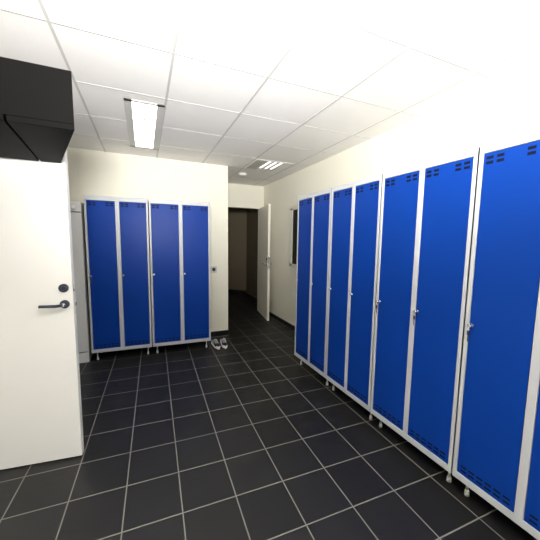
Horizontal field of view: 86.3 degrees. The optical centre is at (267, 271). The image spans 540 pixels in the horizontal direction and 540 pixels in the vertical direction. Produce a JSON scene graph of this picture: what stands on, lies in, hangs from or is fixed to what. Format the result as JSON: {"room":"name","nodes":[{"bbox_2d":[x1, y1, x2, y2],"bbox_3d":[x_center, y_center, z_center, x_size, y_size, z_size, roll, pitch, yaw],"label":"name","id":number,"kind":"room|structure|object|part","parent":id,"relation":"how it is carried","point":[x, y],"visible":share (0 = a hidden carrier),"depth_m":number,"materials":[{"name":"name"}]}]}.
{"room":"changing room","nodes":[
{"label":"changing room","id":0,"kind":"room"},
{"bbox_2d":[67,147,227,332],"bbox_3d":[-2.000,-0.300,4.398,2.538,2.541,1.217,-2,6,-23],"label":"wall","id":1,"kind":"structure","parent":0,"point":[90,172],"depth_m":3.92,"materials":[{"name":"white paint"}]},
{"bbox_2d":[152,330,228,343],"bbox_3d":[-1.717,0.981,3.987,2.444,0.086,0.016,-2,6,-23],"label":"baseboard","id":2,"kind":"structure","parent":1,"relation":"attached to","point":[222,332],"depth_m":4.40,"materials":[{"name":"black tile"}]},
{"bbox_2d":[211,266,216,272],"bbox_3d":[-0.798,-0.030,4.273,0.092,0.092,0.012,-2,6,-23],"label":"wall socket","id":3,"kind":"object","parent":1,"relation":"attached to","point":[213,268],"visible":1,"depth_m":4.27,"materials":[{"name":"plastic"}]},
{"bbox_2d":[228,208,246,290],"bbox_3d":[-1.227,-0.690,8.242,1.452,2.541,0.156,3,6,20],"label":"wall","id":4,"kind":"structure","parent":0,"point":[237,217],"depth_m":8.02,"materials":[{"name":"paint"}]},
{"bbox_2d":[228,289,246,292],"bbox_3d":[-1.267,0.541,8.287,1.462,0.082,0.016,3,6,20],"label":"baseboard","id":5,"kind":"structure","parent":4,"relation":"attached to","point":[229,290],"depth_m":8.14,"materials":[{"name":"black tile"}]},
{"bbox_2d":[228,183,263,207],"bbox_3d":[-0.552,-0.421,5.734,1.180,2.541,0.110,-2,6,-23],"label":"wall","id":6,"kind":"structure","parent":0,"point":[238,194],"depth_m":5.61,"materials":[{"name":"white paint"}]},
{"bbox_2d":[228,206,259,310],"bbox_3d":[-0.535,-0.213,5.763,0.820,2.123,0.136,-2,6,-23],"label":"trim","id":7,"kind":"structure","parent":6,"relation":"attached to","point":[228,206],"depth_m":5.91,"materials":[{"name":"white wood"}]},
{"bbox_2d":[258,204,271,320],"bbox_3d":[-0.066,-0.177,5.511,0.154,2.098,0.750,-1,6,-14],"label":"door","id":8,"kind":"structure","parent":6,"relation":"in","point":[264,212],"depth_m":5.38,"materials":[{"name":"white wood"}]},
{"bbox_2d":[0,292,536,539],"bbox_3d":[-0.733,1.064,4.254,4.675,0.110,10.780,-2,6,-23],"label":"floor","id":9,"kind":"structure","parent":0,"point":[244,440],"depth_m":1.87,"materials":[{"name":"black tile"}]},
{"bbox_2d":[70,201,92,362],"bbox_3d":[-2.438,0.140,3.362,0.583,1.870,0.392,-2,6,-23],"label":"tall cabinet","id":10,"kind":"object","parent":9,"relation":"on","point":[76,208],"visible":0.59,"depth_m":3.32,"materials":[{"name":"white metal"}]},
{"bbox_3d":[-2.365,-0.718,3.128,0.576,0.107,0.021,-2,6,-23],"label":"door","id":11,"kind":"part","parent":10,"relation":"part of","materials":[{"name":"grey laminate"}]},
{"bbox_3d":[-2.376,0.148,3.218,0.576,1.613,0.021,-2,6,-23],"label":"door","id":12,"kind":"part","parent":10,"relation":"part of","materials":[{"name":"white metal"}]},
{"bbox_2d":[83,195,152,359],"bbox_3d":[-1.817,0.086,3.588,0.663,1.945,0.405,-2,6,-21],"label":"locker","id":13,"kind":"object","parent":9,"relation":"on","point":[117,234],"visible":1,"depth_m":3.42,"materials":[{"name":"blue metal"}]},
{"bbox_3d":[-1.917,0.058,3.379,0.283,1.739,0.021,-2,6,-21],"label":"door","id":14,"kind":"part","parent":13,"relation":"part of","materials":[{"name":"blue paint"}]},
{"bbox_3d":[-1.605,0.049,3.496,0.283,1.739,0.021,-2,6,-21],"label":"door","id":15,"kind":"part","parent":13,"relation":"part of","materials":[{"name":"blue paint"}]},
{"bbox_2d":[149,199,210,352],"bbox_3d":[-1.161,0.067,3.849,0.728,1.945,0.395,-2,6,-21],"label":"locker","id":16,"kind":"object","parent":9,"relation":"on","point":[179,230],"visible":1,"depth_m":3.67,"materials":[{"name":"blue metal"}]},
{"bbox_3d":[-1.271,0.041,3.620,0.316,1.739,0.021,-2,6,-21],"label":"door","id":17,"kind":"part","parent":16,"relation":"part of","materials":[{"name":"blue paint"}]},
{"bbox_3d":[-0.928,0.032,3.749,0.316,1.739,0.021,-2,6,-21],"label":"door","id":18,"kind":"part","parent":16,"relation":"part of","materials":[{"name":"blue paint"}]},
{"bbox_2d":[211,337,219,349],"bbox_3d":[-0.716,0.986,3.978,0.082,0.102,0.272,-3,7,-29],"label":"sneaker","id":19,"kind":"object","parent":9,"relation":"on","point":[214,342],"visible":1,"depth_m":3.95,"materials":[{"name":"white fabric"}]},
{"bbox_2d":[220,336,227,348],"bbox_3d":[-0.608,0.983,4.018,0.082,0.102,0.272,-1,6,-19],"label":"sneaker","id":20,"kind":"object","parent":9,"relation":"on","point":[223,342],"visible":1,"depth_m":3.98,"materials":[{"name":"white fabric"}]},
{"bbox_2d":[294,188,331,385],"bbox_3d":[0.714,0.156,3.173,0.587,1.955,0.632,-2,6,-23],"label":"locker","id":21,"kind":"object","parent":9,"relation":"on","point":[314,209],"visible":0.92,"depth_m":3.01,"materials":[{"name":"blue metal"}]},
{"bbox_3d":[0.406,0.094,3.205,0.021,1.760,0.272,-2,6,-23],"label":"door","id":22,"kind":"part","parent":21,"relation":"part of","materials":[{"name":"blue paint"}]},
{"bbox_3d":[0.529,0.126,2.918,0.021,1.760,0.272,-2,6,-23],"label":"door","id":23,"kind":"part","parent":21,"relation":"part of","materials":[{"name":"blue paint"}]},
{"bbox_2d":[325,174,382,419],"bbox_3d":[0.961,0.219,2.597,0.587,1.955,0.612,-2,6,-23],"label":"locker","id":24,"kind":"object","parent":9,"relation":"on","point":[355,206],"visible":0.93,"depth_m":2.43,"materials":[{"name":"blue metal"}]},
{"bbox_3d":[0.655,0.158,2.625,0.021,1.760,0.261,-2,6,-23],"label":"door","id":25,"kind":"part","parent":24,"relation":"part of","materials":[{"name":"blue paint"}]},
{"bbox_3d":[0.775,0.188,2.348,0.021,1.760,0.261,-2,6,-23],"label":"door","id":26,"kind":"part","parent":24,"relation":"part of","materials":[{"name":"blue paint"}]},
{"bbox_2d":[370,147,479,482],"bbox_3d":[1.204,0.284,2.006,0.608,1.955,0.658,-2,6,-23],"label":"locker","id":27,"kind":"object","parent":9,"relation":"on","point":[428,208],"visible":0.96,"depth_m":1.82,"materials":[{"name":"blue metal"}]},
{"bbox_3d":[0.903,0.221,2.048,0.021,1.760,0.284,-2,6,-23],"label":"door","id":28,"kind":"part","parent":27,"relation":"part of","materials":[{"name":"blue paint"}]},
{"bbox_3d":[1.032,0.253,1.750,0.021,1.760,0.284,-2,6,-23],"label":"door","id":29,"kind":"part","parent":27,"relation":"part of","materials":[{"name":"blue paint"}]},
{"bbox_2d":[452,130,539,539],"bbox_3d":[1.462,0.349,1.404,0.608,1.955,0.644,-2,6,-23],"label":"locker","id":30,"kind":"object","parent":9,"relation":"on","point":[497,447],"visible":1,"depth_m":1.41,"materials":[{"name":"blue metal"}]},
{"bbox_3d":[1.289,0.319,1.151,0.021,1.760,0.277,-2,6,-23],"label":"door","id":31,"kind":"part","parent":30,"relation":"part of","materials":[{"name":"blue paint"}]},
{"bbox_2d":[0,0,539,186],"bbox_3d":[-0.700,-1.571,3.980,4.675,0.114,10.780,-2,6,-23],"label":"ceiling","id":32,"kind":"structure","parent":0,"point":[302,83],"depth_m":1.76,"materials":[{"name":"tile"}]},
{"bbox_2d":[123,98,164,149],"bbox_3d":[-1.215,-1.398,2.844,0.304,0.015,1.243,-2,6,-23],"label":"recessed light","id":33,"kind":"object","parent":32,"relation":"in","point":[144,119],"visible":1,"depth_m":2.67,"materials":[{"name":"white plastic"}]},
{"bbox_3d":[-1.215,-1.404,2.844,0.187,0.002,1.177,-2,6,-23],"label":"lamp panel","id":34,"kind":"part","parent":33,"relation":"part of","materials":[{"name":"white plastic"}]},
{"bbox_2d":[245,159,292,171],"bbox_3d":[0.014,-1.521,4.160,0.561,0.013,0.517,-2,6,-23],"label":"recessed light","id":35,"kind":"object","parent":32,"relation":"in","point":[259,164],"visible":1,"depth_m":4.12,"materials":[{"name":"metal"}]},
{"bbox_3d":[-0.150,-1.517,4.090,0.160,0.004,0.473,-2,6,-23],"label":"blank panel","id":36,"kind":"part","parent":35,"relation":"part of","materials":[{"name":"white metal"}]},
{"bbox_2d":[246,64,539,325],"bbox_3d":[1.025,-0.208,3.880,0.473,2.541,8.750,-2,6,-23],"label":"wall","id":37,"kind":"structure","parent":0,"point":[508,108],"depth_m":2.74,"materials":[{"name":"white paint"}]},
{"bbox_2d":[243,291,256,301],"bbox_3d":[-0.293,0.677,7.078,0.025,0.086,1.928,-2,6,-23],"label":"baseboard","id":38,"kind":"structure","parent":37,"relation":"attached to","point":[244,292],"depth_m":7.45,"materials":[{"name":"black tile"}]},
{"bbox_2d":[269,311,294,330],"bbox_3d":[1.198,1.125,2.954,0.016,0.086,6.658,-2,6,-23],"label":"baseboard","id":39,"kind":"structure","parent":37,"relation":"attached to","point":[287,324],"depth_m":5.10,"materials":[{"name":"black tile"}]},
{"bbox_2d":[289,207,297,265],"bbox_3d":[0.564,-0.516,4.313,0.018,0.930,0.946,-2,6,-23],"label":"window","id":40,"kind":"structure","parent":37,"relation":"in","point":[294,211],"depth_m":4.65,"materials":[{"name":"white plastic"}]},
{"bbox_3d":[0.576,-0.514,4.299,0.003,0.868,0.844,-2,6,-23],"label":"pane","id":41,"kind":"part","parent":40,"relation":"part of","materials":[{"name":"black glass"}]},
{"bbox_3d":[-1.809,0.068,0.881,0.110,2.541,5.438,-2,6,-23],"label":"wall","id":42,"kind":"structure","parent":0,"visible":0},
{"bbox_2d":[0,57,73,162],"bbox_3d":[-1.228,-0.725,1.354,0.651,0.233,0.649,-2,6,-23],"label":"upper cabinet","id":43,"kind":"object","parent":42,"relation":"attached to","point":[37,113],"visible":1,"depth_m":1.16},
{"bbox_3d":[-1.229,-0.621,1.365,0.651,0.025,0.649,-2,6,-23],"label":"panel","id":44,"kind":"part","parent":43,"relation":"part of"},
{"bbox_2d":[0,150,83,469],"bbox_3d":[-1.632,0.205,1.694,0.865,2.087,0.112,-1,6,-17],"label":"door","id":45,"kind":"structure","parent":42,"relation":"in","point":[41,405],"depth_m":1.78,"materials":[{"name":"white paint"}]},
{"bbox_3d":[-1.310,0.209,1.770,0.145,0.052,0.064,-1,6,-17],"label":"handle","id":46,"kind":"part","parent":45,"relation":"part of","materials":[{"name":"metal"}]},
{"bbox_3d":[-1.232,0.177,1.843,0.012,0.192,0.022,-1,6,-17],"label":"lock plate","id":47,"kind":"part","parent":45,"relation":"part of","materials":[{"name":"silver metal"}]}
]}

